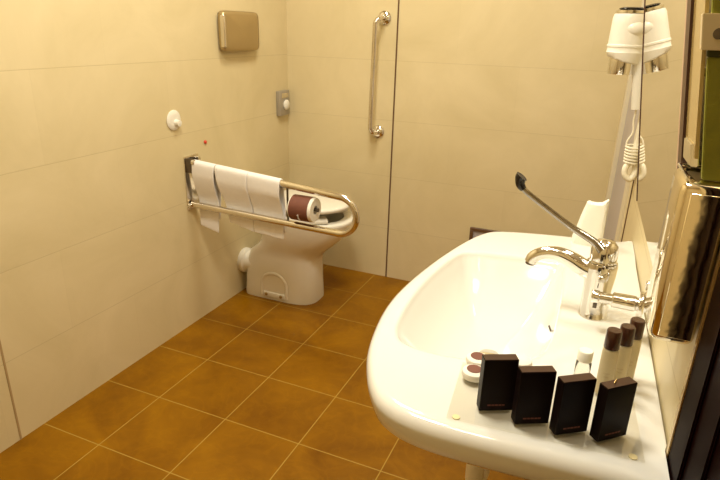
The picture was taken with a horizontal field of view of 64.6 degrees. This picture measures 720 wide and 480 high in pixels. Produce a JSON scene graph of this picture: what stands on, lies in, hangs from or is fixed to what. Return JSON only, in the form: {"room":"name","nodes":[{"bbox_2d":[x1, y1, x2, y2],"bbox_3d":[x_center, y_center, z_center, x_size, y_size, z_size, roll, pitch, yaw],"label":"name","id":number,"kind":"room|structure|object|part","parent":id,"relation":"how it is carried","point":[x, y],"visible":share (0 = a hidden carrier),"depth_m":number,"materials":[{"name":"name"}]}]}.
{"room":"hotel bathroom","nodes":[
{"label":"hotel bathroom","id":0,"kind":"room"},
{"bbox_2d":[0,0,289,452],"bbox_3d":[-1.171,-0.518,1.459,0.100,2.550,3.700,10,22,21],"label":"wall","id":1,"kind":"structure","parent":0,"point":[104,260],"depth_m":2.11,"materials":[{"name":"stone"}]},
{"bbox_2d":[0,341,21,439],"bbox_3d":[-1.109,-0.522,1.474,0.003,2.550,0.006,10,22,21],"label":"trim","id":2,"kind":"structure","parent":1,"relation":"attached to","point":[1,350],"depth_m":1.85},
{"bbox_2d":[167,110,181,129],"bbox_3d":[-0.756,-0.491,2.339,0.028,0.083,0.083,10,22,21],"label":"wall hook","id":3,"kind":"object","parent":1,"relation":"attached to","point":[174,122],"visible":1,"depth_m":2.33,"materials":[{"name":"white plastic"}]},
{"bbox_2d":[218,10,258,51],"bbox_3d":[-0.552,-0.959,2.617,0.048,0.174,0.290,10,22,21],"label":"dispenser","id":4,"kind":"object","parent":1,"relation":"attached to","point":[238,30],"visible":1,"depth_m":2.57,"materials":[{"name":"metal"}]},
{"bbox_2d":[183,153,359,236],"bbox_3d":[-0.367,-0.187,2.369,0.819,0.248,0.096,10,22,21],"label":"rail","id":5,"kind":"object","parent":1,"relation":"attached to","point":[192,197],"visible":0.79,"depth_m":2.33,"materials":[{"name":"silver metal"}]},
{"bbox_3d":[-0.739,-0.258,2.515,0.006,0.237,0.095,10,22,21],"label":"wall plate","id":6,"kind":"part","parent":5,"relation":"part of","materials":[{"name":"silver metal"}]},
{"bbox_2d":[192,159,220,232],"bbox_3d":[-0.665,-0.186,2.492,0.122,0.329,0.062,10,22,21],"label":"hand towel","id":7,"kind":"object","parent":5,"relation":"hanging from","point":[203,174],"visible":0.85,"depth_m":2.47,"materials":[{"name":"white fabric"}]},
{"bbox_2d":[214,165,253,231],"bbox_3d":[-0.532,-0.176,2.435,0.161,0.284,0.062,10,22,21],"label":"hand towel","id":8,"kind":"object","parent":5,"relation":"hanging from","point":[231,182],"visible":0.77,"depth_m":2.40,"materials":[{"name":"white fabric"}]},
{"bbox_2d":[247,172,285,238],"bbox_3d":[-0.389,-0.140,2.381,0.156,0.283,0.062,10,22,21],"label":"hand towel","id":9,"kind":"object","parent":5,"relation":"hanging from","point":[267,198],"visible":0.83,"depth_m":2.36,"materials":[{"name":"white fabric"}]},
{"bbox_2d":[287,194,320,221],"bbox_3d":[-0.226,-0.128,2.299,0.104,0.104,0.105,10,22,21],"label":"paper roll","id":10,"kind":"object","parent":5,"relation":"hanging from","point":[299,207],"visible":0.99,"depth_m":2.26,"materials":[{"name":"brown paper"}]},
{"bbox_2d":[276,90,289,115],"bbox_3d":[-0.410,-0.742,3.081,0.042,0.130,0.100,10,22,21],"label":"wall switch","id":11,"kind":"object","parent":1,"relation":"attached to","point":[282,97],"visible":1,"depth_m":3.06,"materials":[{"name":"grey plastic"}]},
{"bbox_3d":[-0.396,-0.733,3.084,0.016,0.054,0.054,10,22,21],"label":"knob","id":12,"kind":"part","parent":11,"relation":"part of","materials":[{"name":"white plastic"}]},
{"bbox_2d":[0,264,524,479],"bbox_3d":[-0.335,0.877,1.577,2.000,0.100,3.900,10,22,21],"label":"floor","id":13,"kind":"structure","parent":0,"point":[255,388],"depth_m":2.09,"materials":[{"name":"tile"}]},
{"bbox_2d":[237,189,352,304],"bbox_3d":[-0.315,0.036,2.915,0.588,0.539,0.364,10,22,21],"label":"toilet","id":14,"kind":"object","parent":13,"relation":"on","point":[289,269],"visible":0.58,"depth_m":2.86,"materials":[{"name":"ceramic"}]},
{"bbox_3d":[-0.249,-0.191,2.803,0.425,0.031,0.360,10,22,21],"label":"lid","id":15,"kind":"part","parent":14,"relation":"part of","materials":[{"name":"white plastic"}]},
{"bbox_3d":[-0.281,-0.148,2.833,0.384,0.025,0.352,10,22,21],"label":"seat","id":16,"kind":"part","parent":14,"relation":"part of","materials":[{"name":"white plastic"}]},
{"bbox_2d":[286,0,641,280],"bbox_3d":[0.456,-0.955,2.753,2.000,2.550,0.100,10,22,21],"label":"wall","id":17,"kind":"structure","parent":0,"point":[487,92],"depth_m":2.83,"materials":[{"name":"stone"}]},
{"bbox_2d":[368,10,390,138],"bbox_3d":[0.091,-0.818,2.862,0.082,0.630,0.086,10,22,21],"label":"grab rail","id":18,"kind":"object","parent":17,"relation":"attached to","point":[384,17],"visible":1,"depth_m":2.82,"materials":[{"name":"silver metal"}]},
{"bbox_2d":[385,0,399,276],"bbox_3d":[0.183,-0.984,2.809,0.007,2.550,0.004,10,22,21],"label":"trim","id":19,"kind":"structure","parent":17,"relation":"attached to","point":[398,0],"depth_m":2.97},
{"bbox_2d":[469,227,501,239],"bbox_3d":[0.673,0.026,2.941,0.221,0.162,0.014,10,22,21],"label":"plate","id":20,"kind":"object","parent":17,"relation":"attached to","point":[474,232],"visible":0.21,"depth_m":2.94,"materials":[{"name":"metal"}]},
{"bbox_2d":[619,0,719,452],"bbox_3d":[0.560,-0.211,0.772,0.120,2.550,3.707,9,22,19],"label":"wall","id":21,"kind":"structure","parent":0,"point":[671,360],"depth_m":0.88,"materials":[{"name":"paint"}]},
{"bbox_2d":[366,232,669,479],"bbox_3d":[0.334,0.197,1.207,0.491,0.172,0.955,10,22,21],"label":"basin","id":22,"kind":"object","parent":21,"relation":"attached to","point":[482,295],"visible":0.77,"depth_m":0.97,"materials":[{"name":"white ceramic"}]},
{"bbox_2d":[465,464,489,479],"bbox_3d":[0.416,0.448,1.303,0.314,0.356,0.168,8,21,16],"label":"pipe","id":23,"kind":"object","parent":22,"relation":"attached to","point":[472,472],"visible":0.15,"depth_m":1.30,"materials":[{"name":"white plastic"}]},
{"bbox_2d":[516,354,531,365],"bbox_3d":[0.262,0.199,0.928,0.038,0.016,0.038,10,22,21],"label":"soap","id":24,"kind":"object","parent":22,"relation":"on","point":[524,360],"visible":0.39,"depth_m":0.92,"materials":[{"name":"white paper"}]},
{"bbox_2d":[452,414,637,459],"bbox_3d":[0.266,0.243,0.828,0.256,0.004,0.150,8,21,17],"label":"tray","id":25,"kind":"object","parent":22,"relation":"on","point":[631,456],"visible":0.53,"depth_m":0.74,"materials":[{"name":"clear plastic"}]},
{"bbox_2d":[461,364,480,382],"bbox_3d":[0.177,0.207,0.886,0.038,0.017,0.038,2,20,0],"label":"soap","id":26,"kind":"object","parent":25,"relation":"on","point":[470,372],"visible":0.87,"depth_m":0.88,"materials":[{"name":"white paper"}]},
{"bbox_2d":[466,352,483,365],"bbox_3d":[0.190,0.194,0.921,0.038,0.017,0.038,10,22,21],"label":"soap","id":27,"kind":"object","parent":25,"relation":"on","point":[475,358],"visible":0.71,"depth_m":0.91,"materials":[{"name":"white paper"}]},
{"bbox_2d":[476,354,518,410],"bbox_3d":[0.195,0.202,0.805,0.048,0.084,0.016,0,21,-4],"label":"box","id":28,"kind":"object","parent":25,"relation":"on","point":[498,372],"visible":0.99,"depth_m":0.80,"materials":[{"name":"black cardboard"}]},
{"bbox_2d":[511,366,556,423],"bbox_3d":[0.238,0.213,0.780,0.048,0.084,0.016,0,21,-5],"label":"box","id":29,"kind":"object","parent":25,"relation":"on","point":[534,387],"visible":1,"depth_m":0.77,"materials":[{"name":"black cardboard"}]},
{"bbox_2d":[549,373,596,434],"bbox_3d":[0.285,0.220,0.763,0.048,0.084,0.016,-3,21,-12],"label":"box","id":30,"kind":"object","parent":25,"relation":"on","point":[574,394],"visible":1,"depth_m":0.75,"materials":[{"name":"black cardboard"}]},
{"bbox_2d":[595,327,622,393],"bbox_3d":[0.367,0.180,0.842,0.023,0.108,0.023,10,22,21],"label":"toiletry bottle","id":31,"kind":"object","parent":25,"relation":"on","point":[610,351],"visible":0.81,"depth_m":0.83,"materials":[{"name":"beige plastic"}]},
{"bbox_2d":[589,376,637,441],"bbox_3d":[0.336,0.225,0.755,0.048,0.084,0.016,-6,22,-19],"label":"box","id":32,"kind":"object","parent":25,"relation":"on","point":[614,402],"visible":1,"depth_m":0.75,"materials":[{"name":"black cardboard"}]},
{"bbox_2d":[515,172,618,321],"bbox_3d":[0.387,0.010,1.089,0.207,0.263,0.057,10,22,21],"label":"mixer tap","id":33,"kind":"object","parent":22,"relation":"on","point":[599,271],"visible":0.99,"depth_m":1.07,"materials":[{"name":"silver metal"}]},
{"bbox_3d":[0.391,0.042,1.099,0.139,0.058,0.039,10,22,21],"label":"spout","id":34,"kind":"part","parent":33,"relation":"part of","materials":[{"name":"silver metal"}]},
{"bbox_3d":[0.380,-0.041,1.068,0.170,0.107,0.022,13,24,29],"label":"lever arm","id":35,"kind":"part","parent":33,"relation":"part of","materials":[{"name":"silver metal"}]},
{"bbox_2d":[574,347,593,373],"bbox_3d":[0.351,0.195,0.893,0.024,0.052,0.024,10,22,21],"label":"vial","id":36,"kind":"object","parent":22,"relation":"on","point":[583,364],"visible":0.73,"depth_m":0.88,"materials":[{"name":"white plastic"}]},
{"bbox_2d":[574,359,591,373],"bbox_3d":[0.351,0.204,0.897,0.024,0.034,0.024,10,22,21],"label":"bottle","id":37,"kind":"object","parent":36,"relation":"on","point":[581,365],"depth_m":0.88,"materials":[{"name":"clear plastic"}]},
{"bbox_2d":[571,199,608,246],"bbox_3d":[0.595,-0.050,1.471,0.076,0.120,0.056,10,22,21],"label":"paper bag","id":38,"kind":"object","parent":22,"relation":"on","point":[592,220],"visible":0.84,"depth_m":1.45,"materials":[{"name":"white paper"}]},
{"bbox_2d":[613,323,635,379],"bbox_3d":[0.397,0.178,0.863,0.023,0.108,0.023,10,22,21],"label":"toiletry bottle","id":39,"kind":"object","parent":22,"relation":"on","point":[628,330],"visible":0.72,"depth_m":0.85,"materials":[{"name":"beige plastic"}]},
{"bbox_2d":[626,317,645,378],"bbox_3d":[0.421,0.171,0.883,0.023,0.108,0.023,10,22,21],"label":"toiletry bottle","id":40,"kind":"object","parent":22,"relation":"on","point":[639,323],"visible":0.48,"depth_m":0.87,"materials":[{"name":"beige plastic"}]},
{"bbox_2d":[590,280,649,317],"bbox_3d":[0.469,0.098,1.004,0.110,0.072,0.047,10,22,21],"label":"valve","id":41,"kind":"object","parent":21,"relation":"attached to","point":[622,301],"visible":0.71,"depth_m":1.00,"materials":[{"name":"silver metal"}]},
{"bbox_3d":[0.503,0.087,0.985,0.020,0.037,0.020,10,22,21],"label":"knob","id":42,"kind":"part","parent":41,"relation":"part of","materials":[{"name":"silver metal"}]},
{"bbox_2d":[603,0,643,241],"bbox_3d":[1.026,-0.452,2.093,0.082,2.100,0.793,9,22,19],"label":"door","id":43,"kind":"structure","parent":21,"relation":"in","point":[617,192],"depth_m":2.29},
{"bbox_2d":[621,179,634,241],"bbox_3d":[0.837,-0.511,1.593,0.005,2.550,0.006,10,22,21],"label":"trim","id":44,"kind":"structure","parent":21,"relation":"attached to","point":[634,179],"depth_m":1.75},
{"bbox_2d":[636,0,693,265],"bbox_3d":[0.559,-0.334,1.064,0.114,0.745,0.818,9,22,20],"label":"mirror","id":45,"kind":"object","parent":21,"relation":"attached to","point":[667,24],"visible":0.64,"depth_m":1.00,"materials":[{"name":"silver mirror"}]},
{"bbox_2d":[645,163,719,343],"bbox_3d":[0.408,0.016,0.717,0.053,0.209,0.108,10,22,21],"label":"soap dispenser","id":46,"kind":"object","parent":21,"relation":"attached to","point":[689,239],"visible":0.89,"depth_m":0.68,"materials":[{"name":"metal"}]},
{"bbox_3d":[0.390,0.036,0.670,0.037,0.183,0.002,10,22,21],"label":"panel","id":47,"kind":"part","parent":46,"relation":"part of","materials":[{"name":"metal"}]},
{"bbox_2d":[700,0,719,181],"bbox_3d":[0.389,-0.222,0.601,0.086,0.320,0.017,10,22,21],"label":"pouch","id":48,"kind":"object","parent":46,"relation":"on","point":[710,22],"visible":1,"depth_m":0.62,"materials":[{"name":"fabric"}]},
{"bbox_2d":[665,251,719,479],"bbox_3d":[0.399,-0.104,0.466,0.075,2.545,0.256,10,22,21],"label":"trim","id":49,"kind":"structure","parent":21,"relation":"attached to","point":[693,448],"depth_m":0.64,"materials":[{"name":"brown wood"}]},
{"bbox_3d":[0.370,-0.111,0.482,0.004,2.545,0.087,9,22,19],"label":"moulding","id":50,"kind":"part","parent":49,"relation":"part of","materials":[{"name":"brown wood"}]},
{"bbox_2d":[683,0,709,166],"bbox_3d":[0.398,-0.319,0.620,0.113,0.471,0.080,10,22,21],"label":"strip","id":51,"kind":"object","parent":21,"relation":"attached to","point":[691,152],"visible":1,"depth_m":0.66,"materials":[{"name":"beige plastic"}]},
{"bbox_3d":[0.816,-0.464,1.582,0.015,0.190,0.052,10,22,21],"label":"holder","id":52,"kind":"object","parent":21,"relation":"attached to","visible":0},
{"bbox_2d":[606,7,643,181],"bbox_3d":[0.758,-0.408,1.629,0.143,0.477,0.100,10,22,21],"label":"hair dryer","id":53,"kind":"object","parent":52,"relation":"hanging from","point":[624,46],"visible":0.83,"depth_m":1.57,"materials":[{"name":"white plastic"}]},
{"bbox_3d":[0.796,-0.273,1.655,0.048,0.207,0.044,1,21,-1],"label":"spiral cord","id":54,"kind":"part","parent":53,"relation":"part of","materials":[{"name":"white plastic"}]},
{"bbox_2d":[619,7,643,9],"bbox_3d":[0.745,-0.632,1.555,0.068,0.007,0.068,10,22,21],"label":"grille","id":55,"kind":"object","parent":53,"relation":"attached to","point":[623,8],"depth_m":1.53,"materials":[{"name":"black plastic"}]},
{"bbox_3d":[0.775,-0.453,1.601,0.061,0.168,0.036,10,22,21],"label":"handle","id":56,"kind":"part","parent":53,"relation":"part of","materials":[{"name":"white plastic"}]}
]}

